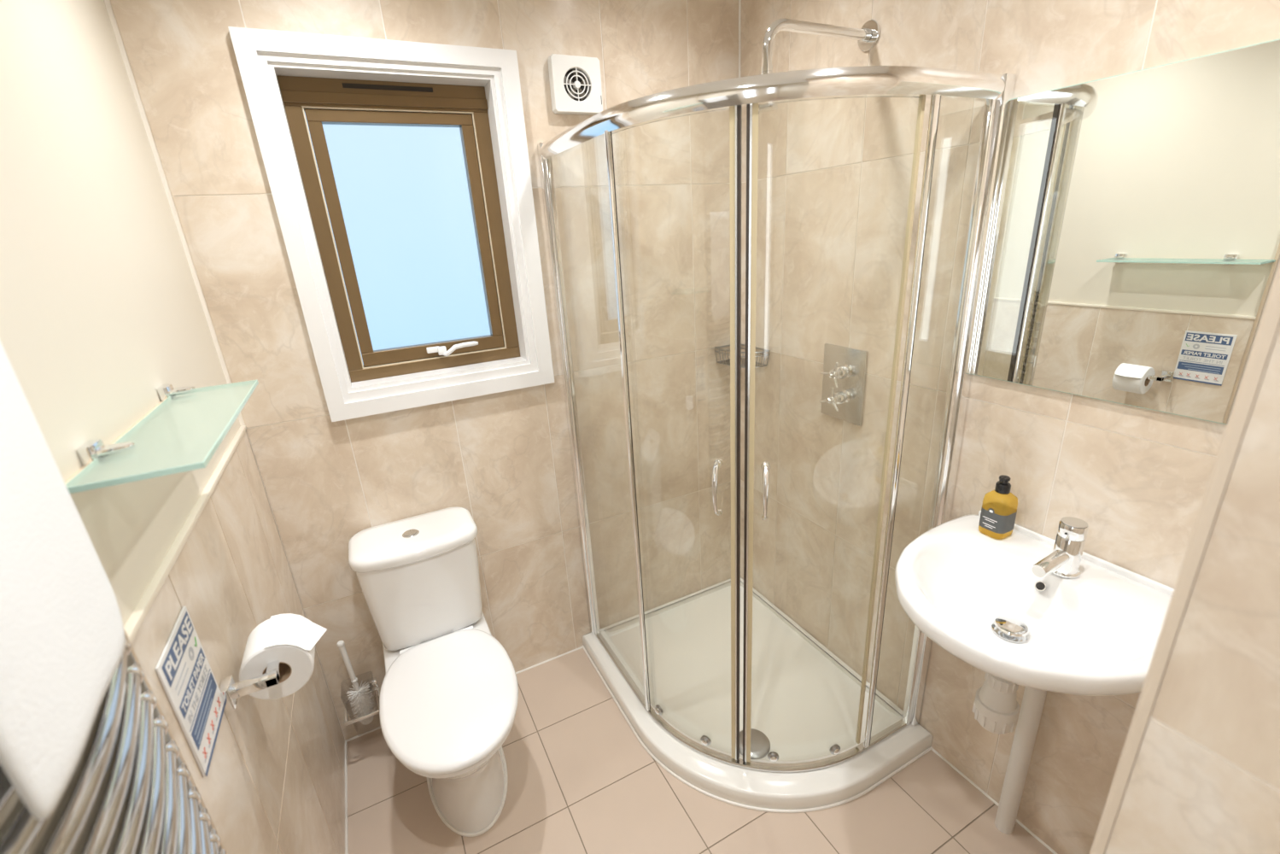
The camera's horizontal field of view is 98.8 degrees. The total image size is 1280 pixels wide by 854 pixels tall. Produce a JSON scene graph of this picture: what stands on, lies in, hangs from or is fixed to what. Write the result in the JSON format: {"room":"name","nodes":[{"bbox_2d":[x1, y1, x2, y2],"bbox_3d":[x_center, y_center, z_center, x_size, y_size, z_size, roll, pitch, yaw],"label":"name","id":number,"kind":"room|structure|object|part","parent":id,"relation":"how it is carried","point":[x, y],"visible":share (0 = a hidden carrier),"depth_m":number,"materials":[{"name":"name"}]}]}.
{"room":"bathroom","nodes":[
{"label":"bathroom","id":0,"kind":"room"},
{"bbox_2d":[0,784,85,853],"bbox_3d":[-0.367,0.460,-0.074,0.075,2.520,1.615,-13,22,-25],"label":"wall","id":1,"kind":"structure","parent":0,"point":[8,804],"depth_m":0.57,"materials":[{"name":"beige tile"}]},
{"bbox_2d":[0,635,226,853],"bbox_3d":[-0.505,0.493,0.484,0.130,1.400,0.562,-13,22,-25],"label":"towel radiator","id":2,"kind":"object","parent":1,"relation":"attached to","point":[131,788],"visible":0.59,"depth_m":0.54,"materials":[{"name":"metal"}]},
{"bbox_2d":[0,340,125,819],"bbox_3d":[-0.527,0.052,0.422,0.061,0.432,0.278,-15,23,-30],"label":"towel","id":3,"kind":"object","parent":2,"relation":"hanging from","point":[62,639],"visible":1,"depth_m":0.44,"materials":[{"name":"white fabric"}]},
{"bbox_3d":[-0.618,0.420,0.710,0.025,1.400,0.025,-13,22,-25],"label":"rail","id":4,"kind":"part","parent":2,"relation":"part of","materials":[{"name":"metal"}]},
{"bbox_2d":[0,0,345,853],"bbox_3d":[-0.953,0.084,1.083,0.150,2.520,1.085,-13,22,-25],"label":"wall","id":5,"kind":"structure","parent":0,"point":[101,307],"depth_m":0.93,"materials":[{"name":"beige paint"}]},
{"bbox_2d":[64,379,258,493],"bbox_3d":[-0.704,-0.009,0.841,0.146,0.038,0.497,-13,22,-25],"label":"glass shelf","id":6,"kind":"object","parent":5,"relation":"attached to","point":[94,456],"visible":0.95,"depth_m":0.71,"materials":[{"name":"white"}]},
{"bbox_2d":[123,628,227,853],"bbox_3d":[-0.641,0.217,0.655,0.017,2.420,0.010,-13,22,-25],"label":"trim","id":7,"kind":"structure","parent":5,"relation":"attached to","point":[134,654],"depth_m":0.73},
{"bbox_2d":[123,425,246,642],"bbox_3d":[-0.863,0.134,1.091,0.014,0.011,0.980,-13,22,-25],"label":"trim","id":8,"kind":"structure","parent":5,"relation":"attached to","point":[138,615],"depth_m":0.88,"materials":[{"name":"beige plastic"}]},
{"bbox_2d":[154,605,225,777],"bbox_3d":[-0.675,0.396,0.832,0.005,0.201,0.152,-13,22,-25],"label":"notice","id":9,"kind":"object","parent":5,"relation":"attached to","point":[184,670],"visible":1,"depth_m":0.82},
{"bbox_2d":[175,661,186,689],"bbox_3d":[-0.664,0.359,0.793,0.001,0.002,0.060,-13,22,-25],"label":"print","id":10,"kind":"object","parent":9,"relation":"on","point":[180,675],"depth_m":0.79},
{"bbox_2d":[177,667,188,695],"bbox_3d":[-0.663,0.369,0.796,0.001,0.002,0.060,-13,22,-25],"label":"print","id":11,"kind":"object","parent":9,"relation":"on","point":[183,680],"depth_m":0.80},
{"bbox_2d":[194,678,211,735],"bbox_3d":[-0.672,0.429,0.844,0.001,0.002,0.120,-13,22,-25],"label":"print","id":12,"kind":"object","parent":9,"relation":"on","point":[202,708],"depth_m":0.84},
{"bbox_3d":[-0.672,0.435,0.847,0.001,0.031,0.138,-13,22,-25],"label":"text panel","id":13,"kind":"part","parent":9,"relation":"part of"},
{"bbox_2d":[196,689,211,739],"bbox_3d":[-0.668,0.439,0.842,0.001,0.002,0.108,-13,22,-25],"label":"print","id":14,"kind":"object","parent":9,"relation":"on","point":[207,704],"depth_m":0.84},
{"bbox_2d":[198,698,212,744],"bbox_3d":[-0.665,0.449,0.840,0.001,0.002,0.096,-13,22,-25],"label":"print","id":15,"kind":"object","parent":9,"relation":"on","point":[207,712],"depth_m":0.84},
{"bbox_2d":[219,660,281,712],"bbox_3d":[-0.708,0.434,1.011,0.080,0.042,0.171,-13,22,-25],"label":"holder","id":16,"kind":"object","parent":5,"relation":"attached to","point":[230,691],"visible":0.81,"depth_m":0.95,"materials":[{"name":"silver metal"}]},
{"bbox_3d":[-0.706,0.431,1.018,0.069,0.018,0.159,-13,22,-25],"label":"arm","id":17,"kind":"part","parent":16,"relation":"part of","materials":[{"name":"silver metal"}]},
{"bbox_2d":[238,613,327,699],"bbox_3d":[-0.678,0.435,1.056,0.144,0.118,0.100,-13,22,-25],"label":"toilet roll","id":18,"kind":"object","parent":16,"relation":"on","point":[290,639],"visible":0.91,"depth_m":1.02,"materials":[{"name":"paper"}]},
{"bbox_2d":[344,740,348,853],"bbox_3d":[-0.791,1.220,1.478,0.009,0.009,0.984,-13,22,-25],"label":"trim","id":19,"kind":"structure","parent":5,"relation":"attached to","point":[346,750],"depth_m":1.70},
{"bbox_2d":[104,0,738,739],"bbox_3d":[-0.428,-0.234,1.883,1.973,2.520,0.160,-13,22,-25],"label":"wall","id":20,"kind":"structure","parent":0,"point":[504,458],"depth_m":1.78,"materials":[{"name":"tile"}]},
{"bbox_2d":[340,673,380,734],"bbox_3d":[-0.916,0.914,1.815,0.112,0.173,0.133,-13,22,-25],"label":"brush holder","id":21,"kind":"object","parent":20,"relation":"attached to","point":[375,688],"visible":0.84,"depth_m":1.79,"materials":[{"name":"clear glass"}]},
{"bbox_2d":[336,640,376,724],"bbox_3d":[-0.917,0.824,1.773,0.068,0.325,0.069,-13,22,-25],"label":"toilet brush","id":22,"kind":"object","parent":21,"relation":"in","point":[361,699],"visible":0.92,"depth_m":1.78,"materials":[{"name":"white plastic"}]},
{"bbox_3d":[-0.925,0.814,1.767,0.027,0.286,0.018,-13,22,-25],"label":"handle","id":23,"kind":"part","parent":22,"relation":"part of","materials":[{"name":"white plastic"}]},
{"bbox_2d":[227,26,554,421],"bbox_3d":[-0.653,-0.556,1.625,0.675,0.963,0.154,-13,22,-25],"label":"window","id":24,"kind":"structure","parent":20,"relation":"in","point":[421,153],"depth_m":1.60,"materials":[{"name":"white paint"}]},
{"bbox_3d":[-0.676,-0.573,1.654,0.524,0.806,0.065,-13,22,-25],"label":"frame","id":25,"kind":"part","parent":24,"relation":"part of","materials":[{"name":"brown wood"}]},
{"bbox_3d":[-0.677,-0.558,1.660,0.432,0.693,0.041,-13,22,-25],"label":"sash","id":26,"kind":"part","parent":24,"relation":"part of","materials":[{"name":"brown wood"}]},
{"bbox_3d":[-0.677,-0.563,1.659,0.375,0.634,0.006,-13,22,-25],"label":"pane","id":27,"kind":"part","parent":24,"relation":"part of","materials":[{"name":"blue"}]},
{"bbox_3d":[-0.598,-0.248,1.754,0.159,0.037,0.030,-9,20,-14],"label":"handle","id":28,"kind":"part","parent":24,"relation":"part of","materials":[{"name":"white paint"}]},
{"bbox_2d":[344,646,582,741],"bbox_3d":[-0.624,0.995,2.078,0.888,0.009,0.009,-13,22,-25],"label":"trim","id":29,"kind":"structure","parent":20,"relation":"attached to","point":[578,648],"depth_m":2.16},
{"bbox_2d":[547,53,602,115],"bbox_3d":[-0.191,-1.023,1.643,0.155,0.148,0.030,-13,22,-25],"label":"fan","id":30,"kind":"object","parent":20,"relation":"attached to","point":[575,80],"visible":1,"depth_m":1.63,"materials":[{"name":"white plastic"}]},
{"bbox_3d":[-0.212,-1.028,1.626,0.033,0.023,0.006,-13,22,-25],"label":"blade","id":31,"kind":"part","parent":30,"relation":"part of","materials":[{"name":"white plastic"}]},
{"bbox_3d":[-0.204,-0.997,1.640,0.029,0.032,0.006,-13,22,-25],"label":"blade","id":32,"kind":"part","parent":30,"relation":"part of","materials":[{"name":"white plastic"}]},
{"bbox_3d":[-0.191,-1.045,1.633,0.004,0.030,0.023,15,27,42],"label":"blade","id":33,"kind":"part","parent":30,"relation":"part of","materials":[{"name":"white plastic"}]},
{"bbox_2d":[563,67,590,101],"bbox_3d":[-0.186,-1.020,1.634,0.087,0.087,0.004,-13,22,-25],"label":"grille","id":34,"kind":"object","parent":30,"relation":"attached to","point":[576,80],"depth_m":1.64,"materials":[{"name":"white plastic"}]},
{"bbox_3d":[-0.173,-1.004,1.655,0.029,0.032,0.006,-13,22,-25],"label":"blade","id":35,"kind":"part","parent":30,"relation":"part of","materials":[{"name":"white plastic"}]},
{"bbox_3d":[-0.169,-1.038,1.647,0.033,0.022,0.006,-13,22,-25],"label":"blade","id":36,"kind":"part","parent":30,"relation":"part of","materials":[{"name":"white plastic"}]},
{"bbox_2d":[346,648,1053,853],"bbox_3d":[0.278,1.318,1.135,1.973,0.080,2.800,-13,22,-25],"label":"floor","id":37,"kind":"structure","parent":0,"point":[581,780],"depth_m":1.60,"materials":[{"name":"tile"}]},
{"bbox_2d":[348,506,518,836],"bbox_3d":[-0.567,0.745,1.611,0.364,0.782,0.701,-13,22,-25],"label":"toilet","id":38,"kind":"object","parent":37,"relation":"on","point":[448,698],"visible":1,"depth_m":1.59,"materials":[{"name":"white ceramic"}]},
{"bbox_3d":[-0.694,0.339,1.684,0.364,0.040,0.240,-13,22,-25],"label":"cistern lid","id":39,"kind":"part","parent":38,"relation":"part of","materials":[{"name":"white ceramic"}]},
{"bbox_3d":[-0.521,0.732,1.508,0.360,0.028,0.491,-13,22,-25],"label":"lid","id":40,"kind":"part","parent":38,"relation":"part of","materials":[{"name":"white plastic"}]},
{"bbox_3d":[-0.521,0.753,1.517,0.350,0.019,0.485,-13,22,-25],"label":"seat","id":41,"kind":"part","parent":38,"relation":"part of","materials":[{"name":"white plastic"}]},
{"bbox_2d":[582,577,932,812],"bbox_3d":[0.342,0.935,1.988,0.795,0.066,1.008,-13,22,-25],"label":"shower tray","id":42,"kind":"object","parent":37,"relation":"on","point":[805,699],"visible":0.91,"depth_m":1.89,"materials":[{"name":"white ceramic"}]},
{"bbox_2d":[537,65,1016,772],"bbox_3d":[0.216,0.109,1.546,1.214,1.798,0.420,6,22,24],"label":"shower enclosure","id":43,"kind":"object","parent":42,"relation":"on","point":[996,90],"visible":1,"depth_m":1.30,"materials":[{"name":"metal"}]},
{"bbox_3d":[0.190,0.157,1.359,0.022,0.157,0.049,6,22,24],"label":"handle","id":44,"kind":"part","parent":43,"relation":"part of","materials":[{"name":"silver metal"}]},
{"bbox_3d":[0.099,0.154,1.470,0.369,1.725,0.041,13,25,39],"label":"door","id":45,"kind":"part","parent":43,"relation":"part of","materials":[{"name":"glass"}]},
{"bbox_3d":[0.272,0.944,1.855,1.203,0.013,0.391,6,22,24],"label":"rail","id":46,"kind":"part","parent":43,"relation":"part of","materials":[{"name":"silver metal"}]},
{"bbox_3d":[0.303,0.163,1.323,0.022,0.157,0.049,1,20,11],"label":"handle","id":47,"kind":"part","parent":43,"relation":"part of","materials":[{"name":"silver metal"}]},
{"bbox_3d":[0.168,-0.717,1.260,1.214,0.046,0.401,6,22,24],"label":"rail","id":48,"kind":"part","parent":43,"relation":"part of","materials":[{"name":"metal"}]},
{"bbox_2d":[740,0,1279,853],"bbox_3d":[1.034,-0.066,1.157,0.150,2.520,2.700,-13,22,-25],"label":"wall","id":49,"kind":"structure","parent":0,"point":[834,175],"depth_m":1.47,"materials":[{"name":"tile"}]},
{"bbox_2d":[738,0,741,77],"bbox_3d":[0.393,-0.420,2.172,0.009,2.360,0.009,-13,22,-25],"label":"trim","id":50,"kind":"structure","parent":49,"relation":"attached to","point":[739,1],"depth_m":1.85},
{"bbox_2d":[714,343,770,368],"bbox_3d":[0.389,-0.270,2.104,0.121,0.063,0.190,-13,22,-25],"label":"basket","id":51,"kind":"object","parent":49,"relation":"attached to","point":[726,362],"visible":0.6,"depth_m":2.10,"materials":[{"name":"metal"}]},
{"bbox_2d":[758,18,880,111],"bbox_3d":[0.443,-0.916,1.384,0.364,0.216,0.068,-13,22,-25],"label":"shower","id":52,"kind":"object","parent":49,"relation":"attached to","point":[867,37],"visible":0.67,"depth_m":1.35,"materials":[{"name":"silver metal"}]},
{"bbox_3d":[0.440,-0.939,1.375,0.329,0.124,0.024,-13,22,-25],"label":"arm","id":53,"kind":"part","parent":52,"relation":"part of","materials":[{"name":"silver metal"}]},
{"bbox_2d":[819,343,867,426],"bbox_3d":[0.612,-0.130,1.736,0.090,0.238,0.168,-13,22,-25],"label":"shower valve","id":54,"kind":"object","parent":49,"relation":"attached to","point":[844,368],"visible":1,"depth_m":1.72,"materials":[{"name":"silver metal"}]},
{"bbox_3d":[0.599,-0.104,1.707,0.011,0.045,0.018,0,20,10],"label":"crosshead arm","id":55,"kind":"part","parent":54,"relation":"part of","materials":[{"name":"silver metal"}]},
{"bbox_3d":[0.606,-0.069,1.707,0.011,0.034,0.039,-9,20,-14],"label":"crosshead arm","id":56,"kind":"part","parent":54,"relation":"part of","materials":[{"name":"silver metal"}]},
{"bbox_3d":[0.596,-0.178,1.675,0.011,0.043,0.027,-6,20,-6],"label":"crosshead arm","id":57,"kind":"part","parent":54,"relation":"part of","materials":[{"name":"silver metal"}]},
{"bbox_3d":[0.599,-0.143,1.685,0.011,0.040,0.032,-7,20,-11],"label":"crosshead arm","id":58,"kind":"part","parent":54,"relation":"part of","materials":[{"name":"silver metal"}]},
{"bbox_3d":[0.621,-0.091,1.727,0.082,0.042,0.042,-13,22,-25],"label":"tap handle","id":59,"kind":"part","parent":54,"relation":"part of","materials":[{"name":"silver metal"}]},
{"bbox_3d":[0.616,-0.168,1.699,0.082,0.042,0.042,-13,22,-25],"label":"tap handle","id":60,"kind":"part","parent":54,"relation":"part of","materials":[{"name":"silver metal"}]},
{"bbox_2d":[931,748,1057,853],"bbox_3d":[1.066,1.104,1.479,0.009,0.009,0.624,-13,22,-25],"label":"trim","id":61,"kind":"structure","parent":49,"relation":"attached to","point":[932,749],"depth_m":1.58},
{"bbox_2d":[894,510,1174,695],"bbox_3d":[0.790,0.404,1.155,0.475,0.166,0.522,-13,22,-25],"label":"washbasin","id":62,"kind":"object","parent":49,"relation":"attached to","point":[972,589],"visible":0.92,"depth_m":1.14,"materials":[{"name":"white ceramic"}]},
{"bbox_2d":[978,474,1016,533],"bbox_3d":[0.857,0.186,1.308,0.062,0.150,0.061,-13,22,-25],"label":"soap bottle","id":63,"kind":"object","parent":62,"relation":"on","point":[998,517],"visible":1,"depth_m":1.30,"materials":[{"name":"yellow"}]},
{"bbox_2d":[972,672,1046,834],"bbox_3d":[0.890,0.794,1.336,0.257,0.700,0.083,-13,22,-25],"label":"trap","id":64,"kind":"object","parent":62,"relation":"attached to","point":[996,707],"visible":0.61,"depth_m":1.35,"materials":[{"name":"white plastic"}]},
{"bbox_2d":[972,686,1019,734],"bbox_3d":[0.803,0.645,1.240,0.083,0.070,0.083,-13,22,-25],"label":"cup","id":65,"kind":"object","parent":64,"relation":"on","point":[996,719],"depth_m":1.21,"materials":[{"name":"white plastic"}]},
{"bbox_2d":[1031,516,1088,578],"bbox_3d":[0.875,0.261,1.146,0.133,0.117,0.058,-13,22,-25],"label":"tap","id":66,"kind":"object","parent":62,"relation":"on","point":[1065,559],"visible":1,"depth_m":1.14,"materials":[{"name":"silver metal"}]},
{"bbox_3d":[0.819,0.297,1.127,0.004,0.025,0.025,-13,22,-25],"label":"spout","id":67,"kind":"part","parent":66,"relation":"part of","materials":[{"name":"silver metal"}]},
{"bbox_3d":[0.864,0.282,1.147,0.104,0.038,0.029,-13,22,-25],"label":"spout","id":68,"kind":"part","parent":66,"relation":"part of","materials":[{"name":"silver metal"}]},
{"bbox_2d":[970,38,1279,424],"bbox_3d":[0.946,-0.335,1.021,0.008,0.602,0.617,-13,22,-25],"label":"wall mirror","id":69,"kind":"object","parent":49,"relation":"attached to","point":[1134,254],"visible":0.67,"depth_m":1.02,"materials":[{"name":"silver glass"}]},
{"bbox_2d":[1104,327,1279,853],"bbox_3d":[1.024,0.262,0.239,0.767,2.520,0.976,-13,22,-25],"label":"wall","id":70,"kind":"structure","parent":0,"point":[1205,776],"depth_m":0.45,"materials":[{"name":"tile"}]},
{"bbox_2d":[1089,257,1279,853],"bbox_3d":[0.468,0.207,0.491,0.013,2.420,0.012,-13,22,-25],"label":"trim","id":71,"kind":"structure","parent":70,"relation":"attached to","point":[1269,324],"depth_m":0.45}
]}

